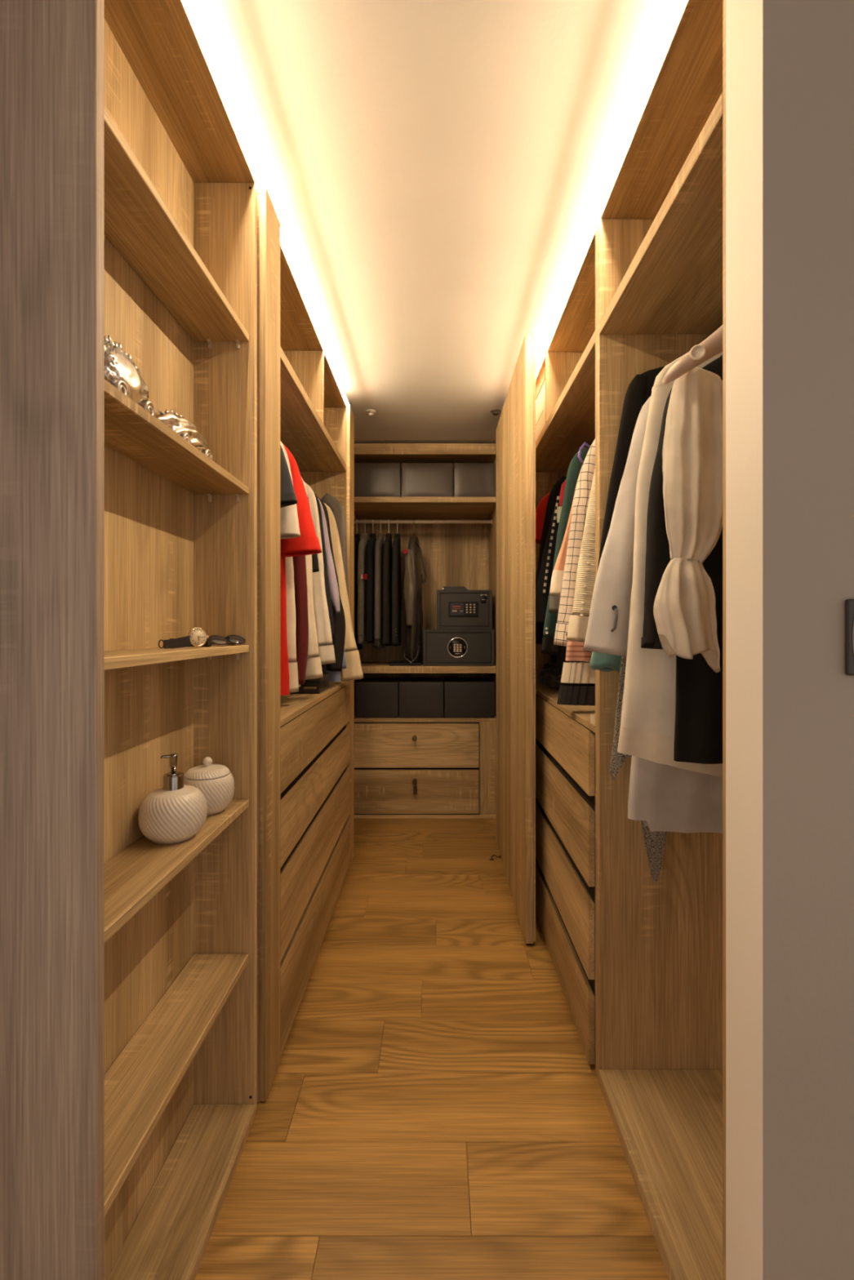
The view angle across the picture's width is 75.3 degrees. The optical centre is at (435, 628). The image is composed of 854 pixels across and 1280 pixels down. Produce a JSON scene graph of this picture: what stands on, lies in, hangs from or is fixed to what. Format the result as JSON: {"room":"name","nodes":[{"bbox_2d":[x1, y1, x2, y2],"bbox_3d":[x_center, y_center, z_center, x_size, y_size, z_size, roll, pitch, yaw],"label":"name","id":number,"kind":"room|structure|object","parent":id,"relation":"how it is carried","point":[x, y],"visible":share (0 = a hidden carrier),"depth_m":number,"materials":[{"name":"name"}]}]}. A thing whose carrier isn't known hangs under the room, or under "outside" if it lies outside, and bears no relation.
{"room":"walk-in closet","nodes":[
{"label":"walk-in closet","id":0,"kind":"room"},
{"bbox_2d":[194,818,669,1279],"bbox_3d":[0.000,1.250,1.346,4.400,0.100,5.893,0,0,0],"label":"floor","id":1,"kind":"structure","parent":0,"point":[435,1108],"depth_m":1.37,"materials":[{"name":"laminate"}]},
{"bbox_2d":[0,0,257,1279],"bbox_3d":[-0.750,0.008,1.053,0.610,2.384,0.658,0,0,0],"label":"display shelf","id":2,"kind":"object","parent":1,"relation":"on","point":[128,182],"visible":0.93,"depth_m":0.99,"materials":[{"name":"brown wood"}]},
{"bbox_2d":[104,334,155,415],"bbox_3d":[-0.527,-0.405,0.894,0.086,0.115,0.176,0,0,0],"label":"ornament","id":3,"kind":"object","parent":2,"relation":"on","point":[121,371],"visible":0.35,"depth_m":0.87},
{"bbox_2d":[137,753,207,844],"bbox_3d":[-0.530,0.337,1.117,0.130,0.167,0.130,0,0,0],"label":"soap dispenser","id":4,"kind":"object","parent":2,"relation":"on","point":[175,812],"visible":1,"depth_m":1.08,"materials":[{"name":"beige ceramic"}]},
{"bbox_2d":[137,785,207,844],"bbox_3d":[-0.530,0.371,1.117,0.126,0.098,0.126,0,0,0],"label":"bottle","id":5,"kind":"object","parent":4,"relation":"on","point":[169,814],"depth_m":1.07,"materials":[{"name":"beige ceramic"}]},
{"bbox_2d":[149,408,213,459],"bbox_3d":[-0.530,-0.391,1.137,0.085,0.087,0.226,0,0,0],"label":"ornament","id":6,"kind":"object","parent":2,"relation":"on","point":[185,428],"visible":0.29,"depth_m":1.09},
{"bbox_2d":[158,627,211,648],"bbox_3d":[-0.519,0.019,1.161,0.068,0.043,0.132,0,0,0],"label":"wristwatch","id":7,"kind":"object","parent":2,"relation":"on","point":[197,637],"visible":1,"depth_m":1.15,"materials":[{"name":"leather"}]},
{"bbox_2d":[184,756,234,815],"bbox_3d":[-0.527,0.359,1.275,0.120,0.124,0.120,0,0,0],"label":"lidded jar","id":8,"kind":"object","parent":2,"relation":"on","point":[215,782],"visible":0.68,"depth_m":1.24,"materials":[{"name":"beige ceramic"}]},
{"bbox_2d":[208,635,245,644],"bbox_3d":[-0.494,0.028,1.301,0.035,0.025,0.116,0,0,24],"label":"sunglasses","id":9,"kind":"object","parent":2,"relation":"on","point":[215,639],"visible":0.87,"depth_m":1.30,"materials":[{"name":"black plastic"}]},
{"bbox_2d":[256,186,354,1102],"bbox_3d":[-0.715,0.042,2.151,0.570,2.317,1.507,0,0,0],"label":"wardrobe","id":10,"kind":"object","parent":1,"relation":"on","point":[305,742],"visible":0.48,"depth_m":1.72,"materials":[{"name":"brown wood"}]},
{"bbox_2d":[184,0,348,404],"bbox_3d":[-0.447,-1.123,1.760,0.019,0.011,2.020,0,0,0],"label":"led strip","id":11,"kind":"object","parent":10,"relation":"on","point":[189,4],"visible":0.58,"depth_m":1.26,"materials":[{"name":"beige"}]},
{"bbox_2d":[289,672,329,693],"bbox_3d":[-0.534,0.229,2.320,0.136,0.068,0.204,0,0,0],"label":"shoe box","id":12,"kind":"object","parent":10,"relation":"on","point":[317,686],"visible":0.54,"depth_m":2.22,"materials":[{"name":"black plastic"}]},
{"bbox_2d":[280,346,346,471],"bbox_3d":[-0.718,-0.796,2.135,0.542,0.032,1.238,0,0,0],"label":"shelf","id":13,"kind":"object","parent":10,"relation":"attached to","point":[303,432],"depth_m":2.19,"materials":[{"name":"brown wood"}]},
{"bbox_2d":[280,680,346,726],"bbox_3d":[-0.718,0.273,2.135,0.544,0.020,1.238,0,0,0],"label":"countertop","id":14,"kind":"structure","parent":10,"relation":"on","point":[291,705],"depth_m":2.01,"materials":[{"name":"brown wood"}]},
{"bbox_3d":[-0.700,-0.632,1.625,0.243,0.202,0.011,0,0,0],"label":"clothes hanger","id":15,"kind":"object","parent":10,"relation":"hanging from","visible":0},
{"bbox_2d":[280,444,297,507],"bbox_3d":[-0.654,-0.293,1.627,0.495,0.676,0.067,0,0,0],"label":"t-shirt","id":16,"kind":"object","parent":15,"relation":"hanging from","point":[288,497],"visible":0.11,"depth_m":1.61,"materials":[{"name":"grey fabric"}]},
{"bbox_3d":[-0.700,-0.632,1.700,0.243,0.202,0.011,0,0,0],"label":"clothes hanger","id":17,"kind":"object","parent":10,"relation":"hanging from","visible":0},
{"bbox_2d":[280,440,300,539],"bbox_3d":[-0.658,-0.253,1.702,0.480,0.756,0.073,0,0,0],"label":"t-shirt","id":18,"kind":"object","parent":17,"relation":"hanging from","point":[289,522],"visible":0.06,"depth_m":1.68,"materials":[{"name":"white fabric"}]},
{"bbox_3d":[-0.700,-0.632,2.112,0.243,0.202,0.011,0,0,0],"label":"clothes hanger","id":19,"kind":"object","parent":10,"relation":"hanging from","visible":0},
{"bbox_2d":[306,493,319,572],"bbox_3d":[-0.672,-0.283,2.113,0.452,0.696,0.060,0,0,0],"label":"t-shirt","id":20,"kind":"object","parent":19,"relation":"hanging from","point":[314,559],"visible":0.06,"depth_m":2.10,"materials":[{"name":"black fabric"}]},
{"bbox_2d":[354,443,495,818],"bbox_3d":[-0.082,0.014,3.743,1.033,2.372,0.614,0,0,0],"label":"wardrobe","id":21,"kind":"object","parent":1,"relation":"on","point":[443,767],"visible":0.62,"depth_m":3.49,"materials":[{"name":"brown wood"}]},
{"bbox_2d":[355,677,400,717],"bbox_3d":[-0.378,0.456,3.684,0.269,0.228,0.340,0,0,0],"label":"storage box","id":22,"kind":"object","parent":21,"relation":"on","point":[375,697],"visible":0.94,"depth_m":3.52,"materials":[{"name":"black leather"}]},
{"bbox_2d":[354,462,401,497],"bbox_3d":[-0.393,-0.941,3.684,0.327,0.222,0.340,0,0,0],"label":"storage box","id":23,"kind":"object","parent":21,"relation":"on","point":[371,479],"visible":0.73,"depth_m":3.52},
{"bbox_2d":[389,661,422,666],"bbox_3d":[-0.196,0.232,3.663,0.208,0.018,0.235,0,0,0],"label":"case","id":24,"kind":"object","parent":21,"relation":"on","point":[393,663],"visible":1,"depth_m":3.55,"materials":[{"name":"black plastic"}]},
{"bbox_2d":[399,677,443,717],"bbox_3d":[-0.095,0.456,3.684,0.282,0.228,0.340,0,0,0],"label":"storage box","id":25,"kind":"object","parent":21,"relation":"on","point":[419,697],"visible":1,"depth_m":3.52,"materials":[{"name":"black leather"}]},
{"bbox_2d":[354,706,495,722],"bbox_3d":[-0.098,0.582,3.767,0.964,0.023,0.546,0,0,0],"label":"shelf","id":26,"kind":"object","parent":21,"relation":"attached to","point":[397,719],"depth_m":3.49,"materials":[{"name":"brown wood"}]},
{"bbox_2d":[354,497,495,519],"bbox_3d":[-0.098,-0.813,3.767,0.964,0.034,0.546,0,0,0],"label":"shelf","id":27,"kind":"object","parent":21,"relation":"attached to","point":[365,508],"depth_m":3.66,"materials":[{"name":"brown wood"}]},
{"bbox_2d":[401,462,453,497],"bbox_3d":[-0.057,-0.941,3.684,0.327,0.222,0.340,0,0,0],"label":"storage box","id":28,"kind":"object","parent":21,"relation":"on","point":[418,479],"visible":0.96,"depth_m":3.52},
{"bbox_2d":[360,661,495,673],"bbox_3d":[-0.098,0.263,3.767,0.964,0.043,0.546,0,0,0],"label":"shelf","id":29,"kind":"object","parent":21,"relation":"attached to","point":[368,667],"depth_m":3.49,"materials":[{"name":"brown wood"}]},
{"bbox_2d":[422,629,494,666],"bbox_3d":[0.144,0.124,3.692,0.455,0.234,0.337,0,0,0],"label":"safe","id":30,"kind":"object","parent":21,"relation":"on","point":[441,647],"visible":1,"depth_m":3.53,"materials":[{"name":"black metal"}]},
{"bbox_2d":[436,590,492,629],"bbox_3d":[0.181,-0.119,3.681,0.353,0.252,0.318,0,0,0],"label":"safe","id":31,"kind":"object","parent":30,"relation":"on","point":[455,609],"visible":1,"depth_m":3.54,"materials":[{"name":"black metal"}]},
{"bbox_2d":[442,586,467,590],"bbox_3d":[0.126,-0.258,3.638,0.172,0.026,0.124,0,0,0],"label":"wallet","id":32,"kind":"object","parent":31,"relation":"on","point":[444,588],"visible":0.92,"depth_m":3.58,"materials":[{"name":"black leather"}]},
{"bbox_2d":[444,677,494,717],"bbox_3d":[0.213,0.456,3.684,0.318,0.228,0.340,0,0,0],"label":"storage box","id":33,"kind":"object","parent":21,"relation":"on","point":[464,697],"visible":1,"depth_m":3.52,"materials":[{"name":"black leather"}]},
{"bbox_2d":[453,462,495,497],"bbox_3d":[0.248,-0.941,3.684,0.264,0.222,0.340,0,0,0],"label":"storage box","id":34,"kind":"object","parent":21,"relation":"on","point":[469,479],"visible":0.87,"depth_m":3.52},
{"bbox_3d":[-0.322,-0.630,3.770,0.011,0.227,0.243,0,0,0],"label":"clothes hanger","id":35,"kind":"object","parent":21,"relation":"hanging from","visible":0},
{"bbox_2d":[382,533,392,646],"bbox_3d":[-0.322,-0.272,3.735,0.049,0.773,0.468,0,0,0],"label":"blazer","id":36,"kind":"object","parent":35,"relation":"hanging from","point":[387,550],"visible":0.89,"depth_m":3.53,"materials":[{"name":"grey fabric"}]},
{"bbox_3d":[-0.264,-0.630,3.770,0.011,0.227,0.243,0,0,0],"label":"clothes hanger","id":37,"kind":"object","parent":21,"relation":"hanging from","visible":0},
{"bbox_2d":[391,533,401,646],"bbox_3d":[-0.263,-0.272,3.730,0.046,0.773,0.479,0,0,0],"label":"blazer","id":38,"kind":"object","parent":37,"relation":"hanging from","point":[396,551],"visible":1,"depth_m":3.52,"materials":[{"name":"grey fabric"}]},
{"bbox_2d":[495,333,535,945],"bbox_3d":[0.355,0.044,2.595,0.039,2.312,1.030,0,0,0],"label":"door","id":39,"kind":"structure","parent":1,"relation":"on","point":[515,432],"depth_m":2.27,"materials":[{"name":"brown wood"}]},
{"bbox_2d":[535,219,598,1075],"bbox_3d":[0.697,0.050,2.127,0.566,2.300,1.292,0,0,0],"label":"wardrobe","id":40,"kind":"object","parent":1,"relation":"on","point":[566,739],"visible":0.27,"depth_m":1.87,"materials":[{"name":"brown wood"}]},
{"bbox_2d":[535,365,545,440],"bbox_3d":[0.574,-0.944,2.445,0.257,0.270,0.354,0,0,0],"label":"carton","id":41,"kind":"object","parent":40,"relation":"on","point":[540,386],"visible":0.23,"depth_m":2.36,"materials":[{"name":"cardboard"}]},
{"bbox_2d":[535,330,595,472],"bbox_3d":[0.700,-0.792,2.127,0.538,0.033,1.254,0,0,0],"label":"shelf","id":42,"kind":"object","parent":40,"relation":"attached to","point":[571,424],"depth_m":2.09,"materials":[{"name":"brown wood"}]},
{"bbox_2d":[535,681,595,733],"bbox_3d":[0.700,0.274,2.127,0.540,0.020,1.254,0,0,0],"label":"countertop","id":43,"kind":"structure","parent":40,"relation":"on","point":[580,713],"depth_m":1.86,"materials":[{"name":"brown wood"}]},
{"bbox_2d":[537,662,595,688],"bbox_3d":[0.620,0.208,2.410,0.350,0.109,0.220,0,0,0],"label":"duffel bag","id":44,"kind":"object","parent":40,"relation":"on","point":[547,676],"visible":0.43,"depth_m":2.35,"materials":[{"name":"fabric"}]},
{"bbox_2d":[577,442,590,462],"bbox_3d":[0.656,-0.647,1.920,0.331,0.172,0.020,0,0,0],"label":"clothes hanger","id":45,"kind":"object","parent":40,"relation":"hanging from","point":[584,443],"visible":0.14,"depth_m":1.91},
{"bbox_2d":[548,462,583,613],"bbox_3d":[0.652,-0.289,1.923,0.518,0.748,0.071,0,0,0],"label":"cardigan","id":46,"kind":"object","parent":45,"relation":"hanging from","point":[556,588],"visible":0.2,"depth_m":1.91,"materials":[{"name":"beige fabric"}]},
{"bbox_2d":[590,712,595,724],"bbox_3d":[0.459,0.252,1.543,0.055,0.024,0.049,0,0,0],"label":"belt","id":47,"kind":"object","parent":40,"relation":"on","point":[592,715],"visible":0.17,"depth_m":1.53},
{"bbox_2d":[535,0,684,376],"bbox_3d":[0.435,-1.106,1.795,0.019,0.011,1.950,0,0,0],"label":"led strip","id":48,"kind":"object","parent":40,"relation":"on","point":[678,5],"visible":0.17,"depth_m":1.28,"materials":[{"name":"beige"}]},
{"bbox_3d":[0.700,-0.647,2.100,0.243,0.172,0.011,0,0,0],"label":"clothes hanger","id":49,"kind":"object","parent":40,"relation":"hanging from","visible":0},
{"bbox_2d":[556,480,565,522],"bbox_3d":[0.667,-0.340,2.099,0.431,0.650,0.068,0,0,0],"label":"shirt","id":50,"kind":"object","parent":49,"relation":"hanging from","point":[558,508],"visible":0.02,"depth_m":2.09,"materials":[{"name":"fabric"}]},
{"bbox_2d":[597,0,725,1279],"bbox_3d":[0.705,0.050,1.148,0.551,2.300,0.666,0,0,0],"label":"wardrobe","id":51,"kind":"object","parent":1,"relation":"on","point":[661,224],"visible":0.44,"depth_m":1.39,"materials":[{"name":"brown wood"}]},
{"bbox_2d":[599,92,722,334],"bbox_3d":[0.700,-0.792,1.147,0.538,0.033,0.628,0,0,0],"label":"shelf","id":52,"kind":"object","parent":51,"relation":"attached to","point":[673,283],"depth_m":1.18,"materials":[{"name":"brown wood"}]},
{"bbox_2d":[192,0,676,443],"bbox_3d":[0.000,-1.238,1.300,4.400,0.100,5.800,0,0,0],"label":"ceiling","id":53,"kind":"structure","parent":0,"point":[435,174],"depth_m":1.40,"materials":[{"name":"paint"}]},
{"bbox_2d":[364,408,375,416],"bbox_3d":[-0.360,-1.177,3.030,0.060,0.023,0.060,0,0,0],"label":"sprinkler","id":54,"kind":"object","parent":53,"relation":"attached to","point":[370,412],"visible":1,"depth_m":3.02,"materials":[{"name":"silver metal"}]},
{"bbox_2d":[489,408,501,416],"bbox_3d":[0.325,-1.177,3.030,0.060,0.023,0.060,0,0,0],"label":"sprinkler","id":55,"kind":"object","parent":53,"relation":"attached to","point":[495,412],"visible":1,"depth_m":3.02,"materials":[{"name":"silver metal"}]},
{"bbox_2d":[725,0,853,1279],"bbox_3d":[1.312,0.006,0.766,1.775,2.388,0.092,0,0,0],"label":"wall","id":56,"kind":"structure","parent":0,"point":[789,64],"depth_m":0.72,"materials":[{"name":"beige paint"}]},
{"bbox_2d":[844,599,853,675],"bbox_3d":[0.600,0.011,0.714,0.140,0.099,0.012,0,0,0],"label":"wall switch","id":57,"kind":"object","parent":56,"relation":"attached to","point":[849,603],"visible":1,"depth_m":0.71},
{"bbox_3d":[0.700,-0.647,1.030,0.246,0.172,0.011,0,0,0],"label":"clothes hanger","id":58,"kind":"object","parent":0,"visible":0},
{"bbox_2d":[654,324,722,672],"bbox_3d":[0.666,-0.290,1.026,0.515,0.746,0.113,0,0,0],"label":"blouse","id":59,"kind":"object","parent":58,"relation":"hanging from","point":[692,473],"visible":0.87,"depth_m":1.00,"materials":[{"name":"beige fabric"}]},
{"bbox_3d":[0.700,-0.647,1.366,0.178,0.172,0.011,0,0,0],"label":"clothes hanger","id":60,"kind":"object","parent":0,"visible":0},
{"bbox_2d":[608,656,666,883],"bbox_3d":[0.689,-0.019,1.366,0.522,1.289,0.026,0,0,0],"label":"cardigan","id":61,"kind":"object","parent":60,"relation":"hanging from","point":[655,842],"visible":0.02,"depth_m":1.36,"materials":[{"name":"fabric"}]},
{"bbox_3d":[0.700,-0.647,1.645,0.243,0.172,0.011,0,0,0],"label":"clothes hanger","id":62,"kind":"object","parent":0,"visible":0},
{"bbox_2d":[566,468,595,642],"bbox_3d":[0.650,-0.289,1.639,0.522,0.748,0.092,0,0,0],"label":"cardigan","id":63,"kind":"object","parent":62,"relation":"hanging from","point":[585,578],"visible":0.2,"depth_m":1.62,"materials":[{"name":"beige fabric"}]},
{"bbox_3d":[0.700,-0.647,1.225,0.243,0.172,0.011,0,0,0],"label":"clothes hanger","id":64,"kind":"object","parent":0,"visible":0},
{"bbox_2d":[617,352,722,777],"bbox_3d":[0.677,-0.163,1.226,0.550,1.001,0.093,0,0,0],"label":"coat","id":65,"kind":"object","parent":64,"relation":"hanging from","point":[646,726],"visible":0.23,"depth_m":1.21,"materials":[{"name":"beige fabric"}]},
{"bbox_3d":[0.700,-0.647,1.308,0.243,0.172,0.011,0,0,0],"label":"clothes hanger","id":66,"kind":"object","parent":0,"visible":0},
{"bbox_2d":[582,396,722,833],"bbox_3d":[0.650,-0.092,1.302,0.603,1.135,0.081,0,0,0],"label":"coat","id":67,"kind":"object","parent":66,"relation":"hanging from","point":[667,798],"visible":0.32,"depth_m":1.29,"materials":[{"name":"grey fabric"}]},
{"bbox_3d":[0.700,-0.647,1.130,0.119,0.172,0.011,0,0,0],"label":"clothes hanger","id":68,"kind":"object","parent":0,"visible":0},
{"bbox_2d":[640,355,722,764],"bbox_3d":[0.681,-0.180,1.129,0.522,0.900,0.072,0,0,0],"label":"dress","id":69,"kind":"object","parent":68,"relation":"hanging from","point":[697,684],"visible":0.17,"depth_m":1.11,"materials":[{"name":"black fabric"}]},
{"bbox_3d":[0.700,-0.647,1.735,0.243,0.172,0.011,0,0,0],"label":"clothes hanger","id":70,"kind":"object","parent":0,"visible":0},
{"bbox_2d":[556,640,595,706],"bbox_3d":[0.671,-0.213,1.735,0.583,0.900,0.096,0,0,0],"label":"dress","id":71,"kind":"object","parent":70,"relation":"hanging from","point":[572,672],"visible":0.1,"depth_m":1.71,"materials":[{"name":"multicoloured fabric"}]},
{"bbox_3d":[-0.150,-0.630,3.770,0.011,0.227,0.243,0,0,0],"label":"clothes hanger","id":72,"kind":"object","parent":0,"visible":0},
{"bbox_2d":[403,536,426,663],"bbox_3d":[-0.138,-0.197,3.761,0.152,0.846,0.482,0,0,0],"label":"jacket","id":73,"kind":"object","parent":72,"relation":"hanging from","point":[413,576],"visible":1,"depth_m":3.55,"materials":[{"name":"fabric"}]},
{"bbox_3d":[0.700,-0.647,1.434,0.243,0.172,0.011,0,0,0],"label":"clothes hanger","id":74,"kind":"object","parent":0,"visible":0},
{"bbox_2d":[597,366,664,573],"bbox_3d":[0.653,-0.275,1.434,0.492,0.820,0.037,0,0,0],"label":"jacket","id":75,"kind":"object","parent":74,"relation":"hanging from","point":[639,390],"visible":0.19,"depth_m":1.42,"materials":[{"name":"black fabric"}]},
{"bbox_3d":[0.700,-0.647,2.015,0.243,0.172,0.011,0,0,0],"label":"clothes hanger","id":76,"kind":"object","parent":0,"visible":0},
{"bbox_2d":[540,447,588,655],"bbox_3d":[0.645,-0.281,2.016,0.532,0.763,0.084,0,0,0],"label":"jacket","id":77,"kind":"object","parent":76,"relation":"hanging from","point":[575,467],"visible":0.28,"depth_m":1.99,"materials":[{"name":"green fabric"}]},
{"bbox_3d":[0.700,-0.647,2.310,0.243,0.172,0.011,0,0,0],"label":"clothes hanger","id":78,"kind":"object","parent":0,"visible":0},
{"bbox_2d":[535,475,566,663],"bbox_3d":[0.654,-0.259,2.312,0.518,0.808,0.085,0,0,0],"label":"jacket","id":79,"kind":"object","parent":78,"relation":"hanging from","point":[555,491],"visible":0.13,"depth_m":2.29,"materials":[{"name":"black fabric"}]},
{"bbox_3d":[-0.700,-0.632,2.275,0.243,0.202,0.011,0,0,0],"label":"clothes hanger","id":80,"kind":"object","parent":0,"visible":0},
{"bbox_2d":[312,490,334,636],"bbox_3d":[-0.663,-0.253,2.275,0.489,0.756,0.073,0,0,0],"label":"jacket","id":81,"kind":"object","parent":80,"relation":"hanging from","point":[324,555],"visible":0.09,"depth_m":2.26,"materials":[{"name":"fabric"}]},
{"bbox_3d":[-0.700,-0.632,2.420,0.243,0.202,0.011,0,0,0],"label":"clothes hanger","id":82,"kind":"object","parent":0,"visible":0},
{"bbox_2d":[317,497,345,671],"bbox_3d":[-0.655,-0.222,2.419,0.517,0.818,0.075,0,0,0],"label":"jacket","id":83,"kind":"object","parent":82,"relation":"hanging from","point":[338,619],"visible":0.12,"depth_m":2.40,"materials":[{"name":"black fabric"}]},
{"bbox_3d":[-0.700,-0.632,2.670,0.243,0.202,0.011,0,0,0],"label":"clothes hanger","id":84,"kind":"object","parent":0,"visible":0},
{"bbox_2d":[320,493,347,586],"bbox_3d":[-0.667,-0.263,2.672,0.481,0.777,0.074,0,0,0],"label":"jacket","id":85,"kind":"object","parent":84,"relation":"hanging from","point":[332,502],"visible":0.11,"depth_m":2.65,"materials":[{"name":"grey fabric"}]},
{"bbox_3d":[-0.540,-0.630,3.770,0.011,0.227,0.243,0,0,0],"label":"clothes hanger","id":86,"kind":"object","parent":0,"visible":0},
{"bbox_2d":[354,533,362,649],"bbox_3d":[-0.541,-0.257,3.736,0.048,0.803,0.470,0,0,0],"label":"jacket","id":87,"kind":"object","parent":86,"relation":"hanging from","point":[357,536],"visible":0.31,"depth_m":3.63,"materials":[{"name":"black fabric"}]},
{"bbox_3d":[-0.430,-0.630,3.770,0.011,0.227,0.243,0,0,0],"label":"clothes hanger","id":88,"kind":"object","parent":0,"visible":0},
{"bbox_2d":[360,533,376,643],"bbox_3d":[-0.441,-0.281,3.734,0.066,0.753,0.470,0,0,0],"label":"jacket","id":89,"kind":"object","parent":88,"relation":"hanging from","point":[369,576],"visible":0.79,"depth_m":3.52,"materials":[{"name":"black fabric"}]},
{"bbox_3d":[0.700,-0.647,2.200,0.243,0.172,0.011,0,0,0],"label":"clothes hanger","id":90,"kind":"object","parent":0,"visible":0},
{"bbox_2d":[535,479,584,675],"bbox_3d":[0.644,-0.239,2.198,0.535,0.848,0.080,0,0,0],"label":"cardigan","id":91,"kind":"object","parent":90,"relation":"hanging from","point":[542,594],"visible":0.18,"depth_m":2.17,"materials":[{"name":"black fabric"}]},
{"bbox_3d":[-0.700,-0.632,1.790,0.243,0.202,0.011,0,0,0],"label":"clothes hanger","id":92,"kind":"object","parent":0,"visible":0},
{"bbox_2d":[280,441,322,695],"bbox_3d":[-0.640,-0.229,1.787,0.541,0.888,0.091,0,0,0],"label":"polo shirt","id":93,"kind":"object","parent":92,"relation":"hanging from","point":[308,542],"visible":0.22,"depth_m":1.77,"materials":[{"name":"red fabric"}]},
{"bbox_3d":[0.700,-0.647,1.402,0.178,0.172,0.011,0,0,0],"label":"clothes hanger","id":94,"kind":"object","parent":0,"visible":0},
{"bbox_2d":[589,651,621,672],"bbox_3d":[0.640,-0.259,1.402,0.499,0.808,0.028,0,0,0],"label":"shirt","id":95,"kind":"object","parent":94,"relation":"hanging from","point":[600,661],"visible":0.02,"depth_m":1.39,"materials":[{"name":"teal fabric"}]},
{"bbox_3d":[0.700,-0.647,1.830,0.243,0.172,0.011,0,0,0],"label":"clothes hanger","id":96,"kind":"object","parent":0,"visible":0},
{"bbox_2d":[552,439,595,662],"bbox_3d":[0.650,-0.259,1.830,0.522,0.808,0.087,0,0,0],"label":"shirt","id":97,"kind":"object","parent":96,"relation":"hanging from","point":[581,500],"visible":0.2,"depth_m":1.80,"materials":[{"name":"fabric"}]},
{"bbox_3d":[-0.485,-0.630,3.770,0.011,0.227,0.243,0,0,0],"label":"clothes hanger","id":98,"kind":"object","parent":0,"visible":0},
{"bbox_2d":[356,533,368,644],"bbox_3d":[-0.486,-0.277,3.741,0.044,0.763,0.457,0,0,0],"label":"cardigan","id":99,"kind":"object","parent":98,"relation":"hanging from","point":[362,549],"visible":0.8,"depth_m":3.53,"materials":[{"name":"grey fabric"}]},
{"bbox_3d":[0.700,-0.647,2.410,0.243,0.172,0.011,0,0,0],"label":"clothes hanger","id":100,"kind":"object","parent":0,"visible":0},
{"bbox_2d":[535,492,550,543],"bbox_3d":[0.644,-0.289,2.410,0.529,0.748,0.073,0,0,0],"label":"shirt","id":101,"kind":"object","parent":100,"relation":"hanging from","point":[540,508],"visible":0.13,"depth_m":2.38,"materials":[{"name":"red fabric"}]},
{"bbox_3d":[-0.700,-0.632,1.872,0.243,0.202,0.011,0,0,0],"label":"clothes hanger","id":102,"kind":"object","parent":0,"visible":0},
{"bbox_2d":[284,556,298,693],"bbox_3d":[-0.688,-0.229,1.870,0.444,0.890,0.075,0,0,0],"label":"shirt","id":103,"kind":"object","parent":102,"relation":"hanging from","point":[289,561],"visible":0.17,"depth_m":1.85,"materials":[{"name":"white fabric"}]},
{"bbox_3d":[-0.700,-0.632,2.037,0.243,0.202,0.011,0,0,0],"label":"clothes hanger","id":104,"kind":"object","parent":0,"visible":0},
{"bbox_2d":[297,484,324,686],"bbox_3d":[-0.663,-0.230,2.038,0.501,0.889,0.078,0,0,0],"label":"shirt","id":105,"kind":"object","parent":104,"relation":"hanging from","point":[313,667],"visible":0.16,"depth_m":2.02,"materials":[{"name":"white fabric"}]},
{"bbox_3d":[-0.700,-0.632,2.190,0.243,0.202,0.011,0,0,0],"label":"clothes hanger","id":106,"kind":"object","parent":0,"visible":0},
{"bbox_2d":[304,482,335,664],"bbox_3d":[-0.652,-0.245,2.190,0.511,0.859,0.074,0,0,0],"label":"shirt","id":107,"kind":"object","parent":106,"relation":"hanging from","point":[326,648],"visible":0.14,"depth_m":2.17,"materials":[{"name":"white fabric"}]},
{"bbox_3d":[-0.700,-0.632,2.345,0.243,0.202,0.011,0,0,0],"label":"clothes hanger","id":108,"kind":"object","parent":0,"visible":0},
{"bbox_2d":[318,498,340,613],"bbox_3d":[-0.657,-0.273,2.344,0.502,0.716,0.058,0,0,0],"label":"shirt","id":109,"kind":"object","parent":108,"relation":"hanging from","point":[333,586],"visible":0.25,"depth_m":2.33,"materials":[{"name":"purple fabric"}]},
{"bbox_3d":[-0.700,-0.632,2.500,0.243,0.202,0.011,0,0,0],"label":"clothes hanger","id":110,"kind":"object","parent":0,"visible":0},
{"bbox_2d":[322,648,346,681],"bbox_3d":[-0.666,-0.196,2.501,0.527,0.871,0.064,0,0,0],"label":"shirt","id":111,"kind":"object","parent":110,"relation":"hanging from","point":[335,676],"visible":0.05,"depth_m":2.48,"materials":[{"name":"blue fabric"}]},
{"bbox_3d":[-0.700,-0.632,2.585,0.243,0.202,0.011,0,0,0],"label":"clothes hanger","id":112,"kind":"object","parent":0,"visible":0},
{"bbox_2d":[324,502,364,681],"bbox_3d":[-0.621,-0.213,2.587,0.572,0.922,0.078,0,0,0],"label":"jacket","id":113,"kind":"object","parent":112,"relation":"hanging from","point":[353,671],"visible":0.23,"depth_m":2.56,"materials":[{"name":"beige fabric"}]},
{"bbox_3d":[-0.378,-0.630,3.770,0.011,0.227,0.243,0,0,0],"label":"clothes hanger","id":114,"kind":"object","parent":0,"visible":0},
{"bbox_2d":[373,533,384,648],"bbox_3d":[-0.378,-0.262,3.743,0.043,0.793,0.454,0,0,0],"label":"cardigan","id":115,"kind":"object","parent":114,"relation":"hanging from","point":[378,606],"visible":0.8,"depth_m":3.54,"materials":[{"name":"grey fabric"}]},
{"bbox_3d":[-0.700,-0.632,1.960,0.243,0.202,0.011,0,0,0],"label":"clothes hanger","id":116,"kind":"object","parent":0,"visible":0},
{"bbox_2d":[293,555,308,684],"bbox_3d":[-0.683,-0.217,1.959,0.457,0.829,0.071,0,0,0],"label":"sweater","id":117,"kind":"object","parent":116,"relation":"hanging from","point":[300,562],"visible":0.11,"depth_m":1.94,"materials":[{"name":"red fabric"}]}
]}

